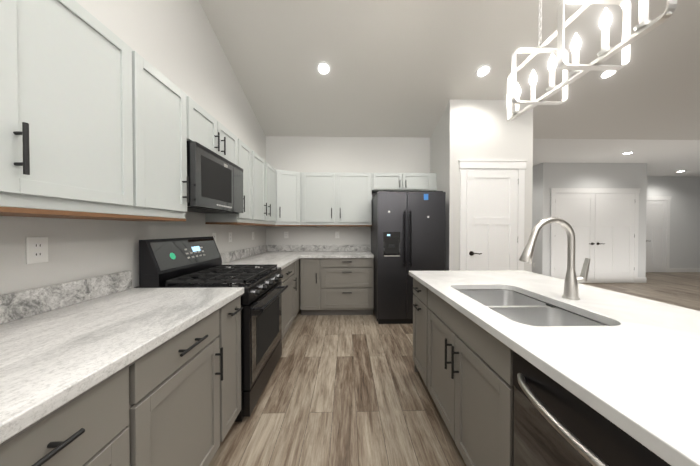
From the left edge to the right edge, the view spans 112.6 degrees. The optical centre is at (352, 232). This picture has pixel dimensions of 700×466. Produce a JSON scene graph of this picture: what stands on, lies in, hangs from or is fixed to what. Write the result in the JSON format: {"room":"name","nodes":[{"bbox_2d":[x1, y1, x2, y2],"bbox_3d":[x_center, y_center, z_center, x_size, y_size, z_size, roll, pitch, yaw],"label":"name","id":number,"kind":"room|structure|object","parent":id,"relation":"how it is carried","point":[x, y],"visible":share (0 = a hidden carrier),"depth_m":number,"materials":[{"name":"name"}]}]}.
{"room":"kitchen","nodes":[
{"label":"kitchen","id":0,"kind":"room"},
{"bbox_2d":[0,0,265,294],"bbox_3d":[-1.460,-1.365,0.642,0.100,5.300,6.940,0,1,-1],"label":"wall","id":1,"kind":"structure","parent":0,"point":[176,43],"depth_m":1.65,"materials":[{"name":"paint"}]},
{"bbox_2d":[26,237,47,263],"bbox_3d":[-1.414,0.081,1.049,0.007,0.116,0.072,0,1,-1],"label":"electrical outlet","id":2,"kind":"object","parent":1,"relation":"attached to","point":[36,249],"visible":1,"depth_m":1.04,"materials":[{"name":"white plastic"}]},
{"bbox_2d":[0,0,151,219],"bbox_3d":[-1.244,-0.501,0.721,0.327,0.840,1.008,0,1,-1],"label":"upper cabinet","id":3,"kind":"object","parent":1,"relation":"attached to","point":[99,120],"depth_m":0.91,"materials":[{"name":"paint"}]},
{"bbox_2d":[148,62,191,219],"bbox_3d":[-1.258,-0.508,1.335,0.327,0.840,0.454,0,1,-1],"label":"upper cabinet","id":4,"kind":"object","parent":1,"relation":"attached to","point":[169,108],"depth_m":1.41,"materials":[{"name":"paint"}]},
{"bbox_2d":[0,245,369,323],"bbox_3d":[-0.538,0.298,1.855,1.792,0.115,4.387,0,1,-1],"label":"backsplash","id":5,"kind":"structure","parent":1,"relation":"attached to","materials":[{"name":"laminate"}]},
{"bbox_2d":[192,99,239,166],"bbox_3d":[-1.272,-0.779,1.926,0.327,0.310,0.728,0,1,-1],"label":"upper cabinet","id":6,"kind":"object","parent":1,"relation":"attached to","point":[207,131],"depth_m":1.87,"materials":[{"name":"paint"}]},
{"bbox_2d":[187,141,242,213],"bbox_3d":[-1.248,-0.397,1.931,0.374,0.444,0.724,0,1,-1],"label":"microwave","id":7,"kind":"object","parent":6,"relation":"attached to","point":[215,183],"visible":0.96,"depth_m":1.78,"materials":[{"name":"black metal"}]},
{"bbox_2d":[229,232,231,241],"bbox_3d":[-1.454,0.061,2.789,0.007,0.116,0.072,0,1,-1],"label":"electrical outlet","id":8,"kind":"object","parent":1,"relation":"attached to","point":[230,236],"visible":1,"depth_m":2.79,"materials":[{"name":"white plastic"}]},
{"bbox_2d":[205,140,255,223],"bbox_3d":[-1.284,-0.520,2.464,0.327,0.840,0.335,0,1,-1],"label":"upper cabinet","id":9,"kind":"object","parent":1,"relation":"attached to","point":[247,155],"depth_m":2.50,"materials":[{"name":"paint"}]},
{"bbox_2d":[256,153,267,223],"bbox_3d":[-1.293,-0.525,2.850,0.327,0.840,0.437,0,1,-1],"label":"upper cabinet","id":10,"kind":"object","parent":1,"relation":"attached to","point":[261,165],"depth_m":2.94,"materials":[{"name":"paint"}]},
{"bbox_2d":[268,164,279,223],"bbox_3d":[-1.279,-0.530,3.316,0.376,0.840,0.495,0,1,-1],"label":"upper cabinet","id":11,"kind":"object","parent":1,"relation":"attached to","point":[273,174],"depth_m":3.42,"materials":[{"name":"paint"}]},
{"bbox_2d":[260,170,299,225],"bbox_3d":[-1.154,-0.535,3.753,0.646,0.840,0.548,0,1,-1],"label":"upper cabinet","id":12,"kind":"object","parent":1,"relation":"attached to","point":[289,180],"depth_m":3.63,"materials":[{"name":"paint"}]},
{"bbox_2d":[266,136,429,251],"bbox_3d":[-0.058,-0.254,4.107,2.860,3.000,0.100,0,1,-1],"label":"wall","id":13,"kind":"structure","parent":0,"point":[354,154],"depth_m":4.05,"materials":[{"name":"paint"}]},
{"bbox_2d":[296,172,371,225],"bbox_3d":[-0.287,-0.536,3.867,1.199,0.840,0.359,0,1,-1],"label":"upper cabinet","id":14,"kind":"object","parent":13,"relation":"attached to","point":[326,198],"depth_m":3.73,"materials":[{"name":"paint"}]},
{"bbox_2d":[372,173,436,192],"bbox_3d":[0.841,-0.817,3.905,1.054,0.280,0.327,0,1,-1],"label":"upper cabinet","id":15,"kind":"object","parent":13,"relation":"attached to","point":[389,182],"depth_m":3.75,"materials":[{"name":"paint"}]},
{"bbox_2d":[199,0,699,175],"bbox_3d":[4.816,-2.733,2.200,12.800,2.207,9.800,0,1,-1],"label":"ceiling","id":16,"kind":"structure","parent":0,"point":[404,68],"depth_m":2.89,"materials":[{"name":"paint"}]},
{"bbox_2d":[316,61,330,75],"bbox_3d":[-0.346,-1.995,2.845,0.176,0.062,0.171,0,1,-1],"label":"recessed light","id":17,"kind":"object","parent":16,"relation":"in","point":[323,68],"visible":1,"depth_m":2.84,"materials":[{"name":"white"}]},
{"bbox_2d":[475,64,491,77],"bbox_3d":[1.625,-1.996,2.890,0.176,0.062,0.171,0,1,-1],"label":"recessed light","id":18,"kind":"object","parent":16,"relation":"in","point":[484,70],"visible":1,"depth_m":2.88,"materials":[{"name":"white"}]},
{"bbox_2d":[507,0,676,120],"bbox_3d":[1.069,-1.660,1.171,0.306,1.860,0.796,0,1,-1],"label":"chandelier","id":19,"kind":"object","parent":16,"relation":"hanging from","point":[645,25],"visible":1,"depth_m":1.04,"materials":[{"name":"silver metal"}]},
{"bbox_2d":[598,71,616,79],"bbox_3d":[3.215,-1.996,2.926,0.176,0.062,0.171,0,1,-1],"label":"recessed light","id":20,"kind":"object","parent":16,"relation":"in","point":[605,75],"visible":0.62,"depth_m":2.94,"materials":[{"name":"white"}]},
{"bbox_2d":[208,272,699,465],"bbox_3d":[4.816,1.317,2.245,12.800,0.100,9.800,0,1,-1],"label":"floor","id":21,"kind":"structure","parent":0,"point":[345,390],"depth_m":1.75,"materials":[{"name":"brown wood"}]},
{"bbox_2d":[0,353,159,465],"bbox_3d":[-1.052,0.849,0.515,0.702,0.876,0.598,0,1,-1],"label":"base cabinet","id":22,"kind":"object","parent":21,"relation":"on","point":[118,423],"depth_m":0.67,"materials":[{"name":"paint"}]},
{"bbox_2d":[0,287,243,448],"bbox_3d":[-1.044,0.393,0.585,0.722,0.046,1.869,0,1,-1],"label":"countertop","id":23,"kind":"structure","parent":22,"relation":"on","point":[51,359],"depth_m":0.79,"materials":[{"name":"grey stone"}]},
{"bbox_2d":[156,305,231,465],"bbox_3d":[-1.064,0.843,1.039,0.702,0.876,0.587,0,1,-1],"label":"base cabinet","id":24,"kind":"object","parent":21,"relation":"on","point":[195,368],"depth_m":1.08,"materials":[{"name":"paint"}]},
{"bbox_2d":[134,236,287,421],"bbox_3d":[-1.018,0.658,1.915,0.816,1.225,0.770,0,1,-1],"label":"range","id":25,"kind":"object","parent":21,"relation":"on","point":[191,262],"visible":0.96,"depth_m":1.70,"materials":[{"name":"black metal"}]},
{"bbox_2d":[232,297,242,424],"bbox_3d":[-1.072,0.839,1.362,0.702,0.876,0.318,0,1,-1],"label":"base cabinet","id":26,"kind":"object","parent":21,"relation":"on","point":[236,305],"depth_m":1.47,"materials":[{"name":"paint"}]},
{"bbox_2d":[281,273,295,338],"bbox_3d":[-1.102,0.825,2.691,0.702,0.876,0.760,0,1,-1],"label":"base cabinet","id":27,"kind":"object","parent":21,"relation":"on","point":[289,295],"depth_m":2.80,"materials":[{"name":"paint"}]},
{"bbox_2d":[296,273,299,314],"bbox_3d":[-1.113,0.819,3.184,0.702,0.876,0.363,0,1,-1],"label":"base cabinet","id":28,"kind":"object","parent":21,"relation":"on","point":[297,274],"depth_m":3.26,"materials":[{"name":"paint"}]},
{"bbox_2d":[304,273,319,314],"bbox_3d":[-0.621,0.813,3.735,0.300,0.876,0.637,0,1,-1],"label":"base cabinet","id":29,"kind":"object","parent":21,"relation":"on","point":[311,280],"depth_m":3.43,"materials":[{"name":"paint"}]},
{"bbox_2d":[320,273,373,314],"bbox_3d":[-0.112,0.813,3.747,0.851,0.876,0.637,0,1,-1],"label":"base cabinet","id":30,"kind":"object","parent":21,"relation":"on","point":[340,293],"depth_m":3.44,"materials":[{"name":"paint"}]},
{"bbox_2d":[222,249,373,272],"bbox_3d":[-0.568,0.364,3.182,1.792,0.046,1.735,0,1,-1],"label":"countertop","id":31,"kind":"structure","parent":30,"relation":"on","point":[356,260],"depth_m":3.42,"materials":[{"name":"grey stone"}]},
{"bbox_2d":[371,191,445,323],"bbox_3d":[0.792,0.345,3.550,0.920,1.815,0.948,0,1,-1],"label":"refrigerator","id":32,"kind":"object","parent":21,"relation":"on","point":[407,232],"visible":0.88,"depth_m":3.14,"materials":[{"name":"black metal"}]},
{"bbox_2d":[412,277,676,465],"bbox_3d":[0.936,0.845,0.894,0.798,0.875,2.485,0,1,-1],"label":"kitchen island","id":33,"kind":"object","parent":21,"relation":"on","point":[467,371],"depth_m":1.16,"materials":[{"name":"paint"}]},
{"bbox_2d":[409,270,699,465],"bbox_3d":[1.080,0.385,0.884,1.070,0.036,2.530,0,1,-1],"label":"island countertop","id":34,"kind":"structure","parent":33,"relation":"on","point":[642,369],"depth_m":0.73,"materials":[{"name":"white stone"}]},
{"bbox_2d":[461,289,612,324],"bbox_3d":[0.877,0.493,1.261,0.480,0.211,0.730,0,1,-1],"label":"sink","id":35,"kind":"object","parent":34,"relation":"in","point":[525,308],"depth_m":1.25,"materials":[{"name":"silver metal"}]},
{"bbox_2d":[517,217,589,300],"bbox_3d":[1.100,0.140,1.272,0.368,0.445,0.072,0,1,-1],"label":"faucet","id":36,"kind":"object","parent":34,"relation":"on","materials":[{"name":"silver metal"}]},
{"bbox_2d":[512,351,670,465],"bbox_3d":[0.882,0.852,0.545,0.743,0.868,0.596,0,1,-1],"label":"dishwasher","id":37,"kind":"object","parent":21,"relation":"on","point":[554,423],"visible":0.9,"depth_m":0.64,"materials":[{"name":"black metal"}]},
{"bbox_2d":[430,99,532,271],"bbox_3d":[1.975,-0.375,3.767,1.200,3.250,0.870,0,1,-1],"label":"wall","id":38,"kind":"structure","parent":0,"point":[475,130],"depth_m":3.33,"materials":[{"name":"paint"}]},
{"bbox_2d":[466,169,517,270],"bbox_3d":[2.000,0.174,3.301,0.744,2.138,0.074,0,1,-1],"label":"pantry door","id":39,"kind":"structure","parent":38,"relation":"in","point":[492,223],"depth_m":3.32,"materials":[{"name":"white wood"}]},
{"bbox_2d":[458,160,526,270],"bbox_3d":[1.995,0.118,3.322,0.974,2.273,0.030,0,1,-1],"label":"door frame","id":40,"kind":"structure","parent":38,"relation":"attached to","point":[465,165],"depth_m":3.31,"materials":[{"name":"white wood"}]},
{"bbox_2d":[532,163,646,276],"bbox_3d":[5.843,-0.278,6.292,2.560,3.000,1.320,0,1,-1],"label":"wall","id":41,"kind":"structure","parent":0,"point":[547,177],"depth_m":5.63,"materials":[{"name":"paint"}]},
{"bbox_2d":[555,193,634,282],"bbox_3d":[5.840,0.144,5.587,1.970,2.148,0.074,0,1,-1],"label":"closet doors","id":42,"kind":"structure","parent":41,"relation":"in","point":[602,225],"depth_m":5.62,"materials":[{"name":"white wood"}]},
{"bbox_2d":[550,188,640,282],"bbox_3d":[5.839,0.088,5.608,2.190,2.283,0.030,0,1,-1],"label":"door frame","id":43,"kind":"structure","parent":41,"relation":"attached to","point":[554,191],"depth_m":5.59,"materials":[{"name":"white wood"}]},
{"bbox_2d":[626,277,646,282],"bbox_3d":[5.859,1.164,5.644,2.584,0.130,0.014,0,1,-1],"label":"baseboard","id":44,"kind":"structure","parent":41,"relation":"attached to","point":[642,279],"depth_m":5.66,"materials":[{"name":"white wood"}]},
{"bbox_2d":[647,176,699,267],"bbox_3d":[6.757,-0.287,7.023,8.700,3.000,0.100,0,1,-1],"label":"wall","id":45,"kind":"structure","parent":0,"point":[683,192],"depth_m":7.05,"materials":[{"name":"paint"}]},
{"bbox_2d":[646,201,666,271],"bbox_3d":[9.079,0.128,6.981,0.752,2.148,0.074,0,1,-1],"label":"hall door","id":46,"kind":"structure","parent":45,"relation":"in","point":[656,228],"depth_m":7.01,"materials":[{"name":"white wood"}]},
{"bbox_2d":[647,196,671,271],"bbox_3d":[9.078,0.072,7.002,0.990,2.283,0.030,0,1,-1],"label":"door frame","id":47,"kind":"structure","parent":45,"relation":"attached to","point":[668,198],"depth_m":7.00,"materials":[{"name":"white wood"}]},
{"bbox_2d":[669,268,699,271],"bbox_3d":[9.059,1.148,7.036,3.899,0.130,0.012,0,1,-1],"label":"baseboard","id":48,"kind":"structure","parent":45,"relation":"attached to","point":[670,269],"depth_m":7.05,"materials":[{"name":"white wood"}]}
]}

